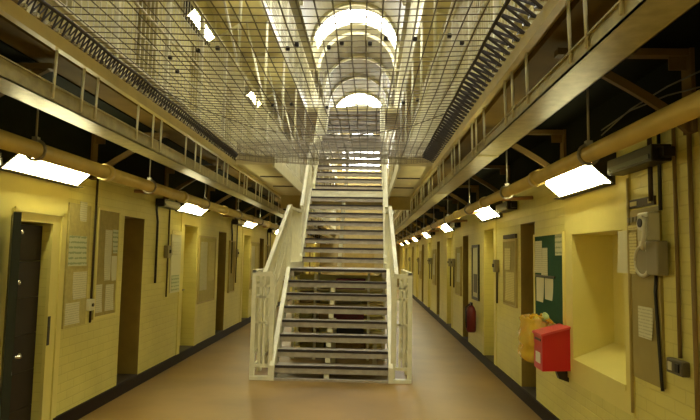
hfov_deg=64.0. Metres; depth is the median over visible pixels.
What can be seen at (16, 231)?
door
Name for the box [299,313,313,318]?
storage box
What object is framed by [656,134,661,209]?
conduit
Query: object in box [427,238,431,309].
trim
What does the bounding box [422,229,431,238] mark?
wall lamp
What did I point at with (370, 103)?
window
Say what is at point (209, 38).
diffuser
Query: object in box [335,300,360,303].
storage box
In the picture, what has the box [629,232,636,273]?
paper notice
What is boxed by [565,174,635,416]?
trim
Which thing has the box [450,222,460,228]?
control box
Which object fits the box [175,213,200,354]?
trim
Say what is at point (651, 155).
control box
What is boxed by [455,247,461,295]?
notice board
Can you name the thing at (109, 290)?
paper notice
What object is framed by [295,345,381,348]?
shelf
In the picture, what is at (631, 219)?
hooks
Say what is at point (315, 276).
storage rack
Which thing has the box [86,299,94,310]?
box
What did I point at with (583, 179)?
diffuser
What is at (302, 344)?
storage box
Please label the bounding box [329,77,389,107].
trim
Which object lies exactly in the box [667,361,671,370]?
socket
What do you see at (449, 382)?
floor
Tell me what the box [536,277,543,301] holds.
paper notice
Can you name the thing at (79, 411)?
baseboard
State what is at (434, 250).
notice board
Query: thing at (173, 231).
header strip
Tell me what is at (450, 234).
trim
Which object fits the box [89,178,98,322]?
conduit
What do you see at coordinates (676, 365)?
socket
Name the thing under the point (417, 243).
trim
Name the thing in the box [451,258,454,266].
switch box
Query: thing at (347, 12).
window
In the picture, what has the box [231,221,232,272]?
cable
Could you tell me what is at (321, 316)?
storage box
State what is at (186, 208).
diffuser
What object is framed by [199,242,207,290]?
paper notice
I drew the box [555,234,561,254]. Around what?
paper notice
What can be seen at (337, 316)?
storage box
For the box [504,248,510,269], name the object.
paper notice
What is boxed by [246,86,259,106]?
wall lamp
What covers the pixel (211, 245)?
paper notice
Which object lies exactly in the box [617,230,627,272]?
paper notice
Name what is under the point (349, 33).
trim
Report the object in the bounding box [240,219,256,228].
wall lamp
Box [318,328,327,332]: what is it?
storage box
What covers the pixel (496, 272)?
cable
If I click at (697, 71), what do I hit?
cable
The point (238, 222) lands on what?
control box
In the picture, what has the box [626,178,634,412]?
conduit
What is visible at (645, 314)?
paper notice
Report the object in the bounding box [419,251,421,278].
notice board
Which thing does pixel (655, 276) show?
cable
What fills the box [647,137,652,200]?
conduit
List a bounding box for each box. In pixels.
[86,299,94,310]
[155,198,180,209]
[164,245,171,257]
[232,219,244,225]
[268,229,275,233]
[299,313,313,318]
[299,327,312,332]
[300,291,313,302]
[300,342,324,347]
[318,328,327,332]
[319,300,329,302]
[319,314,328,318]
[334,314,363,319]
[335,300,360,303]
[336,278,365,288]
[336,328,363,333]
[336,343,365,348]
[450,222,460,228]
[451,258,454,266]
[492,260,498,271]
[496,201,516,212]
[532,323,570,381]
[607,144,674,175]
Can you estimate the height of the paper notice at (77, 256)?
0.300 m
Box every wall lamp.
[0,149,90,187]
[175,200,207,216]
[183,1,214,44]
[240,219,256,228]
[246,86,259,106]
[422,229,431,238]
[441,223,454,232]
[475,201,502,221]
[545,152,615,199]
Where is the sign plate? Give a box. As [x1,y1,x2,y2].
[629,195,655,208]
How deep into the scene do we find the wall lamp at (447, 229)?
12.66 m
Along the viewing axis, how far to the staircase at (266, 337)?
8.40 m
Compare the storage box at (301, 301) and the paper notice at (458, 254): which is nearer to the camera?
the storage box at (301, 301)
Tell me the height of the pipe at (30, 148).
0.638 m
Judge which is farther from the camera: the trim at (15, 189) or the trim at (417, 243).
the trim at (417, 243)
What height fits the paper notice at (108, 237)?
0.560 m
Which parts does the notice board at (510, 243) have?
panel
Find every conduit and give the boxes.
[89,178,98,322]
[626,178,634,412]
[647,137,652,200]
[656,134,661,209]
[671,127,681,358]
[686,134,699,419]
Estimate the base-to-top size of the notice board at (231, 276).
1.100 m
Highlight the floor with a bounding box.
[78,285,541,419]
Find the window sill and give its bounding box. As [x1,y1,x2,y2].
[573,342,625,390]
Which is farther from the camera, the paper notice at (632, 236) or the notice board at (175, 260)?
the notice board at (175, 260)
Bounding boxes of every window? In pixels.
[315,10,395,48]
[337,94,380,106]
[342,134,379,170]
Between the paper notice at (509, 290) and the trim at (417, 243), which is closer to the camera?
the paper notice at (509, 290)
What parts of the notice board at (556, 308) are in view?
divider strip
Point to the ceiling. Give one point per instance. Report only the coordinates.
(307, 4)
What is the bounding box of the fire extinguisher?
[465,302,475,332]
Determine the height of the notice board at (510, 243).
0.880 m
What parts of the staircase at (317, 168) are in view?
handrail, handrail, handrail, handrail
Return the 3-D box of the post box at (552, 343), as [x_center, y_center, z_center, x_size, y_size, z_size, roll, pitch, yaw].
[1.922,1.357,5.338,0.285,0.532,0.290,1,-5,2]
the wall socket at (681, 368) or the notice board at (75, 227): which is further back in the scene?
the notice board at (75, 227)
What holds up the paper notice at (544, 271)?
attached to the notice board at (556, 308)
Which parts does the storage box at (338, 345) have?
lid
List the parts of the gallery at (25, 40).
post, railing panel, post, railing panel, post, railing panel, post, railing panel, post, railing panel, post, railing panel, post, railing panel, post, railing panel, railing panel, railing panel, railing panel, railing panel, railing panel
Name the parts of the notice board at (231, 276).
panel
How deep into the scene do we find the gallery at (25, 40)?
5.12 m
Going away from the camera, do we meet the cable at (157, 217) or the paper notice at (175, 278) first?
the cable at (157, 217)
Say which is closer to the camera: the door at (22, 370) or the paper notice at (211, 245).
the door at (22, 370)
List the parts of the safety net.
seam cord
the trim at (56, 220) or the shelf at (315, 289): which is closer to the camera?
the trim at (56, 220)
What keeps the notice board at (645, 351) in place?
attached to the wall at (599, 304)
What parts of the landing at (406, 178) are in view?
edge trim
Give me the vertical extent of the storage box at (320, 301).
0.150 m
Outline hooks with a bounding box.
[627,217,636,222]
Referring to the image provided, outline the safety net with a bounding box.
[12,0,547,164]
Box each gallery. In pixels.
[0,0,336,237]
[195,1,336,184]
[387,0,480,188]
[392,0,699,239]
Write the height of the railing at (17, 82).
0.329 m
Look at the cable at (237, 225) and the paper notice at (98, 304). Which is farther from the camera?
the cable at (237, 225)
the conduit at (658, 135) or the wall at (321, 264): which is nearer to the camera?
the conduit at (658, 135)
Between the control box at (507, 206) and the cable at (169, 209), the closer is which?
the control box at (507, 206)
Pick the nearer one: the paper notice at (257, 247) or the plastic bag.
the plastic bag
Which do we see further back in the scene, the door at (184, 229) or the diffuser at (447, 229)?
the diffuser at (447, 229)
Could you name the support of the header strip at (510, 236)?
attached to the wall at (599, 304)
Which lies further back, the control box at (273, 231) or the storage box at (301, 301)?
the control box at (273, 231)
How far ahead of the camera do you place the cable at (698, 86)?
3.60 m
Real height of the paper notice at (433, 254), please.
0.600 m
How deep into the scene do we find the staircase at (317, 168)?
13.83 m
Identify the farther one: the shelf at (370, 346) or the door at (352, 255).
the door at (352, 255)
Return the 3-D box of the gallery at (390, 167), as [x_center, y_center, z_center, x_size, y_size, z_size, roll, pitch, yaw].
[1.931,-3.147,14.251,0.996,3.171,40.000,1,-5,2]
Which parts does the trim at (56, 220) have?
strike plate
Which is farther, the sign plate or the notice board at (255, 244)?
the notice board at (255, 244)
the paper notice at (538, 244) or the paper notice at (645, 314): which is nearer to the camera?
the paper notice at (645, 314)
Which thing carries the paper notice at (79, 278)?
attached to the notice board at (75, 227)
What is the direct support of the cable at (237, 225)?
attached to the wall at (141, 335)
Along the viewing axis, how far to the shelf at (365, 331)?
9.71 m
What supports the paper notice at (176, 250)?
attached to the notice board at (175, 260)
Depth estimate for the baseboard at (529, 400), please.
7.79 m
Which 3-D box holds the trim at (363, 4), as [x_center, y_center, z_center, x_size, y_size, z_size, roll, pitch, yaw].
[0.176,-5.980,17.954,2.904,1.455,0.100,1,-5,2]
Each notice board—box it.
[61,202,91,328]
[91,207,120,319]
[169,234,181,292]
[197,235,216,303]
[227,241,235,292]
[249,242,259,288]
[265,245,269,264]
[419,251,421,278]
[432,249,435,284]
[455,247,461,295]
[472,245,479,300]
[503,239,517,307]
[533,231,565,324]
[628,206,665,388]
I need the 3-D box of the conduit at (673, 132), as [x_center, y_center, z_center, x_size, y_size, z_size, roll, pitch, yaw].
[2.003,0.181,3.434,0.022,1.430,0.022,-1,-5,24]
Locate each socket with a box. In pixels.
[666,357,689,377]
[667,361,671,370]
[674,363,678,372]
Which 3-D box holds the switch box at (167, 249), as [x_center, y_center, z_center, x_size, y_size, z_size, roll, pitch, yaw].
[-2.627,0.604,8.086,0.090,0.180,0.110,1,-5,2]
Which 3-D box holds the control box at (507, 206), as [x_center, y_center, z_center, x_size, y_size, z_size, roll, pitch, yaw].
[2.089,-0.039,7.481,0.136,0.110,0.730,1,-5,2]
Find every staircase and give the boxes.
[249,143,412,383]
[312,75,384,189]
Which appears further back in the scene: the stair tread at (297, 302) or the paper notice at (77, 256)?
the stair tread at (297, 302)
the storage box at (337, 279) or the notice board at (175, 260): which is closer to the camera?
the notice board at (175, 260)
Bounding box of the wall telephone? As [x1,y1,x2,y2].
[634,212,668,277]
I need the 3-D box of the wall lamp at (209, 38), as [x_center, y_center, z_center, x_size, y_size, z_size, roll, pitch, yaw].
[-2.484,-3.085,9.318,0.182,0.248,1.180,1,-5,2]
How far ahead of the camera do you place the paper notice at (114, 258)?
6.40 m
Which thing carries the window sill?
attached to the wall at (599, 304)
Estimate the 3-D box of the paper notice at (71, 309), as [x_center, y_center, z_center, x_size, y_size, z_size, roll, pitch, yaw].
[-2.736,1.020,5.525,0.016,0.210,0.260,1,-5,2]
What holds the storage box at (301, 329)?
on the storage rack
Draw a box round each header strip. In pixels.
[172,230,181,234]
[503,234,516,238]
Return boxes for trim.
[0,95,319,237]
[0,168,68,417]
[12,206,64,419]
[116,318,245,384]
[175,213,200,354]
[240,227,251,321]
[300,0,405,5]
[311,2,399,45]
[318,32,395,70]
[324,56,392,90]
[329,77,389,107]
[334,92,380,106]
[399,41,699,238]
[408,244,409,271]
[416,241,418,268]
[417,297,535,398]
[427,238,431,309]
[446,232,452,327]
[482,219,496,365]
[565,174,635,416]
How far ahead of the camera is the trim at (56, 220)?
5.14 m
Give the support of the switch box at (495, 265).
attached to the wall at (599, 304)
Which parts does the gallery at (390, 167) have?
hanger post, railing panel, railing panel, handrail, hanger post, railing panel, railing panel, hanger post, railing panel, hanger post, hanger post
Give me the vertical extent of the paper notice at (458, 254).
0.600 m
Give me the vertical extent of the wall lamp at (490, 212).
0.248 m
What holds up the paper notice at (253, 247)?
attached to the notice board at (255, 244)
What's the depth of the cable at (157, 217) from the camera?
7.69 m
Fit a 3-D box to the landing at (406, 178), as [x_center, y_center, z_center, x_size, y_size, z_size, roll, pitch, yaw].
[-0.152,-0.372,10.652,2.844,0.430,5.150,1,-5,2]
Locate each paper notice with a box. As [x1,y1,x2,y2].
[64,302,79,325]
[68,235,86,265]
[72,271,86,299]
[80,201,87,221]
[95,284,101,312]
[104,230,112,280]
[104,284,113,310]
[111,256,116,280]
[113,230,118,252]
[171,275,178,291]
[172,241,180,254]
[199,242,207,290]
[208,242,214,280]
[251,246,254,279]
[255,246,258,268]
[433,254,434,274]
[456,253,459,281]
[473,274,476,292]
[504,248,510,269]
[505,272,513,301]
[534,241,541,272]
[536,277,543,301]
[541,248,547,275]
[545,278,552,300]
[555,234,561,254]
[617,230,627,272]
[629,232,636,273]
[638,306,652,340]
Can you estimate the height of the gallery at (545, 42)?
2.021 m
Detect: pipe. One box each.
[0,109,327,243]
[395,88,699,244]
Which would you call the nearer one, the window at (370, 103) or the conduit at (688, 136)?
the conduit at (688, 136)
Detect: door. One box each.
[0,212,23,419]
[9,224,42,419]
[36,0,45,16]
[132,6,138,83]
[180,229,184,338]
[344,247,373,275]
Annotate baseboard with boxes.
[53,299,288,419]
[412,294,559,419]
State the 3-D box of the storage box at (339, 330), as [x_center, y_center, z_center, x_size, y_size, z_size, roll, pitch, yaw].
[0.007,2.009,9.382,0.466,0.150,0.316,1,-5,2]
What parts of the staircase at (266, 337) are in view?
frame, guard rail, handrail, landing rail, handrail, rail, foot plate, handrail, landing rail, handrail, frame, guard rail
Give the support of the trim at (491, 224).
attached to the wall at (599, 304)
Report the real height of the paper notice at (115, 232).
0.270 m
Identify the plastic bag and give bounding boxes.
[517,312,553,362]
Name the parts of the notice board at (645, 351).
paper strip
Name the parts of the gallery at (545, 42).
railing panel, post, railing panel, post, railing panel, post, railing panel, post, railing panel, post, railing panel, handrail, post, railing panel, post, railing panel, post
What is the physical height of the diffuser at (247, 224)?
0.182 m
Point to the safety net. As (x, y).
(435, 146)
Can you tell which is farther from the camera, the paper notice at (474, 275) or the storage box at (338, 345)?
the paper notice at (474, 275)
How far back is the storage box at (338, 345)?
9.21 m
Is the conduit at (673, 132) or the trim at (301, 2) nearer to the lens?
the conduit at (673, 132)
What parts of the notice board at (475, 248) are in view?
panel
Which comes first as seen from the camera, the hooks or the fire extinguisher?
the hooks
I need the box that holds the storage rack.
[291,272,385,360]
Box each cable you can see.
[154,201,158,282]
[165,209,170,296]
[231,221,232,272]
[235,225,237,282]
[496,272,497,302]
[601,71,699,135]
[601,86,699,130]
[653,275,663,390]
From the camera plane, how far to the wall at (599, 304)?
5.19 m
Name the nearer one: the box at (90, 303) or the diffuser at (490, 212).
the box at (90, 303)
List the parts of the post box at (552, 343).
label plate, lid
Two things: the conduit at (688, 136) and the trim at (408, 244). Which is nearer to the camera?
the conduit at (688, 136)
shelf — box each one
[294,315,382,319]
[295,287,382,291]
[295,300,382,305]
[295,330,382,333]
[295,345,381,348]
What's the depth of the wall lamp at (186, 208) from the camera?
8.92 m
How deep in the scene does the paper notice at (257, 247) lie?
14.63 m
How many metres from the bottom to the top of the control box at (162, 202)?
0.110 m
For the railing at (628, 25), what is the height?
0.339 m
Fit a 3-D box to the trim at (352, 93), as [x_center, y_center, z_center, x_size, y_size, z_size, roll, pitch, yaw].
[0.489,-5.177,27.716,2.904,1.455,0.100,1,-5,2]
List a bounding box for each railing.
[0,50,333,237]
[394,0,699,234]
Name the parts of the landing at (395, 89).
guard rail, guard rail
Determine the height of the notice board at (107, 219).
1.200 m
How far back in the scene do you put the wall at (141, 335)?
7.43 m
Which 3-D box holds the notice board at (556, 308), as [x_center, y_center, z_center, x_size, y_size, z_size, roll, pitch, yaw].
[2.077,0.711,5.858,0.030,0.940,0.970,1,-5,2]
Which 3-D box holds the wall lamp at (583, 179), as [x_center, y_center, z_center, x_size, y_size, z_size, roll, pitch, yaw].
[1.984,-0.275,4.908,0.182,0.248,1.180,1,-5,2]
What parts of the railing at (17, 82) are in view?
hanger rod, hanger rod, hanger rod, hanger rod, hanger rod, hanger rod, hanger rod, hanger rod, hanger rod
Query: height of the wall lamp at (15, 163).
0.248 m
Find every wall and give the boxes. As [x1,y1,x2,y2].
[12,0,320,419]
[319,134,399,284]
[399,0,699,419]
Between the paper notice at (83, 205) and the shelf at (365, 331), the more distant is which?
the shelf at (365, 331)
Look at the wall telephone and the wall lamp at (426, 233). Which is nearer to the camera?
the wall telephone
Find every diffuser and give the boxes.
[178,203,207,214]
[188,9,212,40]
[245,221,256,227]
[441,224,452,231]
[476,207,498,219]
[546,165,610,196]
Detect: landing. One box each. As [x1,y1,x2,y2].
[236,154,432,210]
[308,69,399,128]
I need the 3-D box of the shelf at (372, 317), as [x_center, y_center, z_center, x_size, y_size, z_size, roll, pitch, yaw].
[-0.181,1.845,9.516,1.540,0.025,0.630,1,-5,2]
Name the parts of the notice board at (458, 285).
panel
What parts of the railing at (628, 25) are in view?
hanger rod, hanger rod, hanger rod, hanger rod, hanger rod, hanger rod, hanger rod, hanger rod, hanger rod, hanger rod, hanger rod, hanger rod, hanger rod, hanger rod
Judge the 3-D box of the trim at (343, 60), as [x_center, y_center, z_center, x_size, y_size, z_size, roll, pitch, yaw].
[0.332,-5.579,22.835,2.904,1.455,0.100,1,-5,2]
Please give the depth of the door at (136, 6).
7.56 m
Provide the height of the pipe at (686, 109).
0.680 m
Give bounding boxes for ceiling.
[272,0,410,145]
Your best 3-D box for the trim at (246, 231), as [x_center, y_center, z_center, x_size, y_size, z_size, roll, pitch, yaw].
[-2.501,1.527,13.467,0.012,2.260,1.000,1,-5,2]
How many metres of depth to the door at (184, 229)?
9.52 m
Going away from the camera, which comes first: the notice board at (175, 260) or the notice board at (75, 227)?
the notice board at (75, 227)
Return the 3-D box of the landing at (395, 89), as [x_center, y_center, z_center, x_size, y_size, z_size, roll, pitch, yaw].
[0.162,-3.619,18.593,2.874,1.405,2.400,1,-5,2]
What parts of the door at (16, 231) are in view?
handle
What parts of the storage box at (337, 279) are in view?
lid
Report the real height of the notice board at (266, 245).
1.100 m
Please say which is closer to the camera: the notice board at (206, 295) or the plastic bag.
the plastic bag
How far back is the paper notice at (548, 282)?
5.80 m
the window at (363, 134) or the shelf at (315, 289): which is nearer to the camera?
the shelf at (315, 289)
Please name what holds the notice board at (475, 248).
attached to the wall at (599, 304)
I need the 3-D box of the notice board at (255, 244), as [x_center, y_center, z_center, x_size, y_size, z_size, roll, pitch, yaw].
[-2.458,1.419,14.408,0.030,1.180,1.050,1,-5,2]

